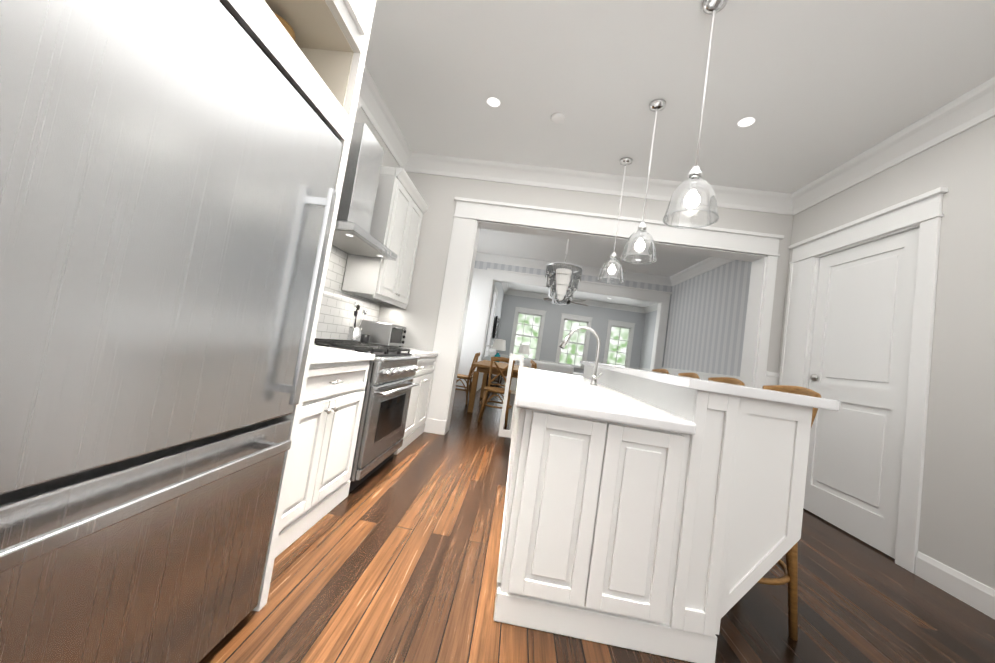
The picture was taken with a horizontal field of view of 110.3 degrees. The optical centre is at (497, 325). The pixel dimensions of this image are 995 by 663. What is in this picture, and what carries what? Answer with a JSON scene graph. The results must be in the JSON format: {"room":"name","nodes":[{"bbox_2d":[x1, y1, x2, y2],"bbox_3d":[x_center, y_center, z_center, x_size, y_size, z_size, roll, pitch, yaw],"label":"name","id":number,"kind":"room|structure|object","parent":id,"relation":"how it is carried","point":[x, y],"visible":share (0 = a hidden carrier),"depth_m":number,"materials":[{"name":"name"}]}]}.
{"room":"kitchen","nodes":[
{"label":"kitchen","id":0,"kind":"room"},
{"bbox_2d":[341,107,399,290],"bbox_3d":[-1.632,-0.680,1.435,0.180,3.200,5.880,8,-4,4],"label":"wall","id":1,"kind":"structure","parent":0,"point":[388,160],"depth_m":3.48,"materials":[{"name":"paint"}]},
{"bbox_2d":[315,246,380,339],"bbox_3d":[-1.552,0.124,2.761,0.008,1.800,2.673,8,-4,4],"label":"tile backsplash","id":2,"kind":"structure","parent":1,"relation":"attached to","point":[336,316],"depth_m":3.18,"materials":[{"name":"tile"}]},
{"bbox_2d":[332,122,396,260],"bbox_3d":[-1.124,-1.099,2.825,0.475,0.910,0.828,8,-4,4],"label":"range hood","id":3,"kind":"object","parent":1,"relation":"attached to","point":[352,236],"visible":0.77,"depth_m":2.72,"materials":[{"name":"silver metal"}]},
{"bbox_2d":[342,166,425,306],"bbox_3d":[-1.159,-0.876,3.694,0.341,1.226,0.903,8,-4,4],"label":"upper cabinet","id":4,"kind":"object","parent":1,"relation":"attached to","point":[400,207],"depth_m":3.35,"materials":[{"name":"paint"}]},
{"bbox_2d":[359,65,413,171],"bbox_3d":[-1.260,-2.158,1.407,0.136,0.175,5.660,8,-4,4],"label":"crown molding","id":5,"kind":"structure","parent":1,"relation":"attached to","point":[374,106],"depth_m":3.41,"materials":[{"name":"paint"}]},
{"bbox_2d":[478,344,739,389],"bbox_3d":[1.696,1.270,8.211,5.935,1.170,8.320,8,-4,4],"label":"trim","id":6,"kind":"structure","parent":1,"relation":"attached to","point":[701,375],"depth_m":7.31,"materials":[{"name":"paint"}]},
{"bbox_2d":[485,282,503,344],"bbox_3d":[-0.242,0.091,10.442,0.290,3.200,4.300,8,-4,4],"label":"wall","id":7,"kind":"structure","parent":0,"point":[499,302],"depth_m":10.42,"materials":[{"name":"grey paint"}]},
{"bbox_2d":[484,285,497,358],"bbox_3d":[-0.163,-0.051,8.940,0.022,1.820,1.020,8,-4,4],"label":"living room window","id":8,"kind":"structure","parent":7,"relation":"in","point":[491,319],"depth_m":8.98,"materials":[{"name":"paint"}]},
{"bbox_2d":[493,316,499,338],"bbox_3d":[-0.038,0.090,10.579,0.067,0.640,1.100,8,-4,4],"label":"wall-mounted tv","id":9,"kind":"object","parent":7,"relation":"attached to","point":[496,327],"visible":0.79,"depth_m":10.20,"materials":[{"name":"black plastic"}]},
{"bbox_2d":[501,283,506,292],"bbox_3d":[0.190,-1.372,10.514,0.136,0.175,3.990,8,-4,4],"label":"crown molding","id":10,"kind":"structure","parent":7,"relation":"attached to","point":[504,284],"depth_m":11.62,"materials":[{"name":"paint"}]},
{"bbox_2d":[496,294,645,377],"bbox_3d":[2.040,0.562,12.510,7.200,3.200,0.180,8,-4,4],"label":"wall","id":11,"kind":"structure","parent":0,"point":[601,316],"depth_m":12.42,"materials":[{"name":"grey paint"}]},
{"bbox_2d":[507,289,642,312],"bbox_3d":[2.697,-0.878,12.412,5.200,0.175,0.136,8,-4,4],"label":"crown molding","id":12,"kind":"structure","parent":11,"relation":"attached to","point":[510,292],"depth_m":12.37,"materials":[{"name":"paint"}]},
{"bbox_2d":[474,261,671,366],"bbox_3d":[1.749,0.238,8.041,7.200,3.200,0.200,8,-4,4],"label":"wall","id":13,"kind":"structure","parent":0,"point":[486,265],"depth_m":8.01,"materials":[{"name":"paint"}]},
{"bbox_2d":[456,383,466,388],"bbox_3d":[-0.963,1.378,8.026,0.685,0.150,0.016,8,-4,4],"label":"baseboard","id":14,"kind":"structure","parent":13,"relation":"attached to","point":[460,384],"depth_m":8.01,"materials":[{"name":"paint"}]},
{"bbox_2d":[457,268,671,390],"bbox_3d":[1.403,0.351,8.031,4.750,2.875,0.257,8,-4,4],"label":"door frame","id":15,"kind":"structure","parent":13,"relation":"attached to","point":[478,313],"depth_m":8.06,"materials":[{"name":"paint"}]},
{"bbox_2d":[475,252,673,285],"bbox_3d":[1.549,-1.326,7.998,4.935,0.175,0.136,8,-4,4],"label":"crown molding","id":16,"kind":"structure","parent":13,"relation":"attached to","point":[492,258],"depth_m":7.99,"materials":[{"name":"paint"}]},
{"bbox_2d":[378,172,792,372],"bbox_3d":[1.076,-0.111,4.061,5.295,3.200,0.220,8,-4,4],"label":"wall","id":17,"kind":"structure","parent":0,"point":[417,317],"depth_m":4.08,"materials":[{"name":"paint"}]},
{"bbox_2d":[411,153,790,213],"bbox_3d":[1.087,-1.646,3.992,4.230,0.175,0.136,8,-4,4],"label":"crown molding","id":18,"kind":"structure","parent":17,"relation":"attached to","point":[531,175],"depth_m":3.99,"materials":[{"name":"paint"}]},
{"bbox_2d":[424,197,783,434],"bbox_3d":[1.136,0.116,4.025,3.725,2.765,0.294,8,-4,4],"label":"door frame","id":19,"kind":"structure","parent":17,"relation":"attached to","point":[758,250],"depth_m":4.00,"materials":[{"name":"paint"}]},
{"bbox_2d":[765,371,779,384],"bbox_3d":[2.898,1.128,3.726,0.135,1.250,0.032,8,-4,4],"label":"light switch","id":20,"kind":"structure","parent":17,"relation":"attached to","point":[772,378],"depth_m":3.75,"materials":[{"name":"paint"}]},
{"bbox_2d":[199,378,994,662],"bbox_3d":[1.347,1.668,5.452,7.200,0.060,14.600,8,-4,4],"label":"floor","id":21,"kind":"structure","parent":0,"point":[394,559],"depth_m":1.65,"materials":[{"name":"brown wood"}]},
{"bbox_2d":[0,0,341,662],"bbox_3d":[-1.157,0.070,0.856,0.918,1.763,0.937,8,-4,4],"label":"refrigerator","id":22,"kind":"object","parent":21,"relation":"on","point":[168,173],"visible":1,"depth_m":0.74,"materials":[{"name":"silver metal"}]},
{"bbox_2d":[219,0,375,611],"bbox_3d":[-1.130,-0.328,0.880,0.973,2.585,1.072,8,-4,4],"label":"surround","id":23,"kind":"object","parent":21,"relation":"on","point":[319,63],"visible":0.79,"depth_m":1.30,"materials":[{"name":"paint"}]},
{"bbox_2d":[273,12,294,41],"bbox_3d":[-0.834,-0.994,1.265,0.153,0.231,0.153,8,-4,4],"label":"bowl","id":24,"kind":"object","parent":23,"relation":"on","point":[288,28],"visible":0.06,"depth_m":1.25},
{"bbox_2d":[275,359,373,557],"bbox_3d":[-1.290,0.573,1.818,0.775,0.876,0.896,8,-4,4],"label":"base cabinet","id":25,"kind":"object","parent":21,"relation":"on","point":[322,464],"depth_m":1.80,"materials":[{"name":"paint"}]},
{"bbox_2d":[310,345,374,362],"bbox_3d":[-1.217,0.122,1.848,0.785,0.040,0.900,8,-4,4],"label":"countertop","id":26,"kind":"structure","parent":25,"relation":"on","point":[318,353],"depth_m":1.94,"materials":[{"name":"white stone"}]},
{"bbox_2d":[314,338,419,492],"bbox_3d":[-1.112,0.620,2.693,0.749,0.943,0.844,8,-4,4],"label":"range","id":27,"kind":"object","parent":21,"relation":"on","point":[390,384],"visible":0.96,"depth_m":2.47,"materials":[{"name":"silver metal"}]},
{"bbox_2d":[343,349,437,454],"bbox_3d":[-1.175,0.700,3.583,0.775,0.876,0.898,8,-4,4],"label":"base cabinet","id":28,"kind":"object","parent":21,"relation":"on","point":[420,394],"depth_m":3.53,"materials":[{"name":"paint"}]},
{"bbox_2d":[371,343,437,354],"bbox_3d":[-1.103,0.249,3.611,0.785,0.040,0.898,8,-4,4],"label":"countertop","id":29,"kind":"structure","parent":28,"relation":"on","point":[412,351],"depth_m":3.62,"materials":[{"name":"white stone"}]},
{"bbox_2d":[347,302,366,341],"bbox_3d":[-1.340,-0.024,3.296,0.132,0.390,0.119,8,-4,4],"label":"utensil crock","id":30,"kind":"object","parent":29,"relation":"on","point":[354,333],"visible":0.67,"depth_m":3.25,"materials":[{"name":"white ceramic"}]},
{"bbox_2d":[360,334,369,342],"bbox_3d":[-1.320,0.140,3.445,0.080,0.090,0.080,8,-4,4],"label":"mug","id":31,"kind":"object","parent":29,"relation":"on","point":[365,338],"visible":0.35,"depth_m":3.41,"materials":[{"name":"black plastic"}]},
{"bbox_2d":[360,320,405,346],"bbox_3d":[-1.230,0.101,3.779,0.377,0.235,0.450,8,-4,4],"label":"toaster oven","id":32,"kind":"object","parent":29,"relation":"on","point":[386,334],"visible":0.77,"depth_m":3.56,"materials":[{"name":"silver metal"}]},
{"bbox_2d":[455,352,479,403],"bbox_3d":[-0.636,0.924,6.338,0.518,0.936,0.477,8,-4,4],"label":"dining chair","id":33,"kind":"object","parent":21,"relation":"on","point":[469,376],"visible":0.62,"depth_m":6.17,"materials":[{"name":"brown wood"}]},
{"bbox_2d":[486,374,501,385],"bbox_3d":[-0.059,1.445,10.432,0.400,0.580,1.600,8,-4,4],"label":"console table","id":34,"kind":"object","parent":21,"relation":"on","point":[498,378],"visible":0.17,"depth_m":9.68,"materials":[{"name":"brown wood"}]},
{"bbox_2d":[492,339,504,361],"bbox_3d":[0.021,0.775,10.074,0.400,0.720,0.400,8,-4,4],"label":"table lamp","id":35,"kind":"object","parent":34,"relation":"on","point":[498,344],"visible":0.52,"depth_m":9.94,"materials":[{"name":"white fabric"}]},
{"bbox_2d":[478,357,514,425],"bbox_3d":[0.008,0.945,5.130,0.477,0.936,0.518,8,-4,4],"label":"dining chair","id":36,"kind":"object","parent":21,"relation":"on","point":[488,389],"visible":0.85,"depth_m":5.24,"materials":[{"name":"brown wood"}]},
{"bbox_2d":[467,360,528,412],"bbox_3d":[0.074,1.115,6.328,0.960,0.765,1.900,8,-4,4],"label":"dining table","id":37,"kind":"object","parent":21,"relation":"on","point":[483,366],"visible":0.58,"depth_m":5.50,"materials":[{"name":"brown wood"}]},
{"bbox_2d":[493,353,812,662],"bbox_3d":[0.619,0.828,2.593,1.280,1.030,2.464,8,-4,4],"label":"kitchen island","id":38,"kind":"object","parent":21,"relation":"on","point":[654,512],"depth_m":1.37,"materials":[{"name":"paint"}]},
{"bbox_2d":[513,393,696,436],"bbox_3d":[0.506,0.449,2.628,0.715,0.050,2.514,8,-4,4],"label":"island countertop","id":39,"kind":"structure","parent":38,"relation":"on","point":[538,404],"depth_m":1.38,"materials":[{"name":"white stone"}]},
{"bbox_2d":[559,326,601,384],"bbox_3d":[0.644,0.222,2.678,0.336,0.443,0.120,8,-4,4],"label":"faucet","id":40,"kind":"object","parent":39,"relation":"on","point":[563,344],"visible":1,"depth_m":2.70,"materials":[{"name":"silver metal"}]},
{"bbox_2d":[581,361,840,410],"bbox_3d":[1.132,0.365,2.594,0.600,0.036,2.525,8,-4,4],"label":"island countertop","id":41,"kind":"structure","parent":38,"relation":"on","point":[689,382],"depth_m":1.35,"materials":[{"name":"white stone"}]},
{"bbox_2d":[652,369,668,373],"bbox_3d":[1.345,0.949,3.424,0.504,1.110,0.477,8,-4,4],"label":"stool","id":42,"kind":"object","parent":21,"relation":"on","point":[662,370],"visible":0.1,"depth_m":3.48,"materials":[{"name":"brown wood"}]},
{"bbox_2d":[678,373,699,378],"bbox_3d":[1.317,0.910,2.876,0.504,1.110,0.477,8,-4,4],"label":"stool","id":43,"kind":"object","parent":21,"relation":"on","point":[694,375],"visible":0.04,"depth_m":2.92,"materials":[{"name":"brown wood"}]},
{"bbox_2d":[708,377,744,385],"bbox_3d":[1.279,0.870,2.329,0.504,1.110,0.476,8,-4,4],"label":"stool","id":44,"kind":"object","parent":21,"relation":"on","point":[729,380],"visible":0.04,"depth_m":2.39,"materials":[{"name":"brown wood"}]},
{"bbox_2d":[757,385,820,640],"bbox_3d":[1.230,0.828,1.762,0.504,1.110,0.477,8,-4,4],"label":"stool","id":45,"kind":"object","parent":21,"relation":"on","point":[790,569],"visible":0.1,"depth_m":1.56,"materials":[{"name":"brown wood"}]},
{"bbox_3d":[0.765,1.637,11.369,0.560,0.560,0.560,8,-4,4],"label":"table lamp","id":46,"kind":"object","parent":21,"relation":"on","visible":0},
{"bbox_2d":[518,344,529,358],"bbox_3d":[0.859,1.004,11.409,0.400,0.720,0.400,8,-4,4],"label":"table lamp","id":47,"kind":"object","parent":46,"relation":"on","point":[524,349],"visible":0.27,"depth_m":11.27,"materials":[{"name":"white fabric"}]},
{"bbox_3d":[1.848,1.969,9.652,3.450,0.012,2.570,8,-4,4],"label":"rug","id":48,"kind":"object","parent":21,"relation":"on","visible":0},
{"bbox_2d":[510,359,573,390],"bbox_3d":[1.171,1.415,9.480,1.620,0.860,0.920,8,-4,4],"label":"loveseat","id":49,"kind":"object","parent":48,"relation":"on","point":[554,367],"visible":0.19,"depth_m":9.04,"materials":[{"name":"fabric"}]},
{"bbox_2d":[639,310,656,368],"bbox_3d":[4.984,0.847,10.047,0.160,3.200,4.300,8,-4,4],"label":"wall","id":50,"kind":"structure","parent":0,"point":[647,339],"depth_m":11.67,"materials":[{"name":"grey paint"}]},
{"bbox_2d":[643,303,657,312],"bbox_3d":[5.060,-0.667,10.146,0.136,0.175,3.990,8,-4,4],"label":"crown molding","id":51,"kind":"structure","parent":50,"relation":"attached to","point":[650,308],"depth_m":11.70,"materials":[{"name":"paint"}]},
{"bbox_2d":[365,0,994,307],"bbox_3d":[1.825,-1.564,5.604,7.200,0.080,14.500,8,-4,4],"label":"ceiling","id":52,"kind":"structure","parent":0,"point":[818,88],"depth_m":2.57,"materials":[{"name":"paint"}]},
{"bbox_2d":[485,96,501,108],"bbox_3d":[-0.034,-1.958,3.041,0.156,0.004,0.156,8,-4,4],"label":"recessed light","id":53,"kind":"object","parent":52,"relation":"in","point":[494,102],"visible":1,"depth_m":3.04,"materials":[{"name":"paint"}]},
{"bbox_2d":[551,113,565,123],"bbox_3d":[0.545,-1.855,3.116,0.132,0.026,0.132,8,-4,4],"label":"smoke detector","id":54,"kind":"object","parent":52,"relation":"attached to","point":[558,118],"visible":1,"depth_m":3.09,"materials":[{"name":"paint"}]},
{"bbox_2d":[545,239,581,304],"bbox_3d":[1.167,-0.975,6.056,0.618,1.219,0.618,8,-4,4],"label":"chandelier","id":55,"kind":"object","parent":52,"relation":"hanging from","point":[563,285],"visible":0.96,"depth_m":5.89,"materials":[{"name":"silver metal"}]},
{"bbox_2d":[543,298,587,305],"bbox_3d":[2.082,-0.898,10.361,1.356,0.569,1.304,8,-4,4],"label":"ceiling fan","id":56,"kind":"object","parent":52,"relation":"hanging from","point":[547,299],"visible":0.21,"depth_m":10.37,"materials":[{"name":"metal"}]},
{"bbox_2d":[597,157,632,283],"bbox_3d":[1.248,-1.086,3.578,0.268,1.280,0.268,8,-4,4],"label":"pendant light","id":57,"kind":"object","parent":52,"relation":"hanging from","point":[625,161],"visible":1,"depth_m":3.57,"materials":[{"name":"clear glass"}]},
{"bbox_2d":[620,99,665,263],"bbox_3d":[1.195,-1.146,2.751,0.268,1.280,0.268,8,-4,4],"label":"pendant light","id":58,"kind":"object","parent":52,"relation":"hanging from","point":[656,105],"visible":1,"depth_m":2.74,"materials":[{"name":"clear glass"}]},
{"bbox_2d":[663,0,727,228],"bbox_3d":[1.141,-1.206,1.925,0.268,1.280,0.268,8,-4,4],"label":"pendant light","id":59,"kind":"object","parent":52,"relation":"hanging from","point":[692,199],"visible":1,"depth_m":1.91,"materials":[{"name":"clear glass"}]},
{"bbox_2d":[735,116,757,127],"bbox_3d":[2.036,-1.662,2.834,0.156,0.004,0.156,8,-4,4],"label":"recessed light","id":60,"kind":"object","parent":52,"relation":"in","point":[745,122],"visible":1,"depth_m":2.83,"materials":[{"name":"paint"}]},
{"bbox_2d":[663,260,751,376],"bbox_3d":[3.721,0.398,5.881,0.160,3.200,3.820,8,-4,4],"label":"wall","id":61,"kind":"structure","parent":0,"point":[706,322],"depth_m":6.05,"materials":[{"name":"paint"}]},
{"bbox_2d":[667,257,733,284],"bbox_3d":[3.797,-1.117,5.981,0.136,0.175,3.510,8,-4,4],"label":"crown molding","id":62,"kind":"structure","parent":61,"relation":"attached to","point":[706,265],"depth_m":6.64,"materials":[{"name":"paint"}]},
{"bbox_2d":[778,116,994,589],"bbox_3d":[3.005,-0.016,0.975,0.160,3.200,5.660,8,-4,4],"label":"wall","id":63,"kind":"structure","parent":0,"point":[957,524],"depth_m":2.26,"materials":[{"name":"paint"}]},
{"bbox_2d":[803,227,919,558],"bbox_3d":[3.010,0.490,2.947,0.108,2.422,0.888,8,-4,4],"label":"entry door","id":64,"kind":"structure","parent":63,"relation":"in","point":[860,353],"depth_m":2.85,"materials":[{"name":"paint"}]},
{"bbox_2d":[779,187,947,573],"bbox_3d":[3.076,0.400,3.042,0.212,2.655,1.395,8,-4,4],"label":"door frame","id":65,"kind":"structure","parent":63,"relation":"attached to","point":[923,212],"depth_m":2.52,"materials":[{"name":"paint"}]},
{"bbox_2d":[783,77,994,214],"bbox_3d":[3.081,-1.531,1.079,0.136,0.175,5.660,8,-4,4],"label":"crown molding","id":66,"kind":"structure","parent":63,"relation":"attached to","point":[966,111],"depth_m":2.69,"materials":[{"name":"paint"}]},
{"bbox_2d":[915,551,994,619],"bbox_3d":[2.648,1.426,0.185,0.016,0.150,4.250,8,-4,4],"label":"baseboard","id":67,"kind":"structure","parent":63,"relation":"attached to","point":[977,595],"depth_m":2.08,"materials":[{"name":"paint"}]},
{"label":"outside","id":68,"kind":"structure","parent":0,"visible":0},
{"bbox_2d":[513,314,628,366],"bbox_3d":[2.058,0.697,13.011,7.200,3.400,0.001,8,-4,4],"label":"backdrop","id":69,"kind":"structure","parent":68,"point":[572,346],"depth_m":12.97,"materials":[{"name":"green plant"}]}
]}

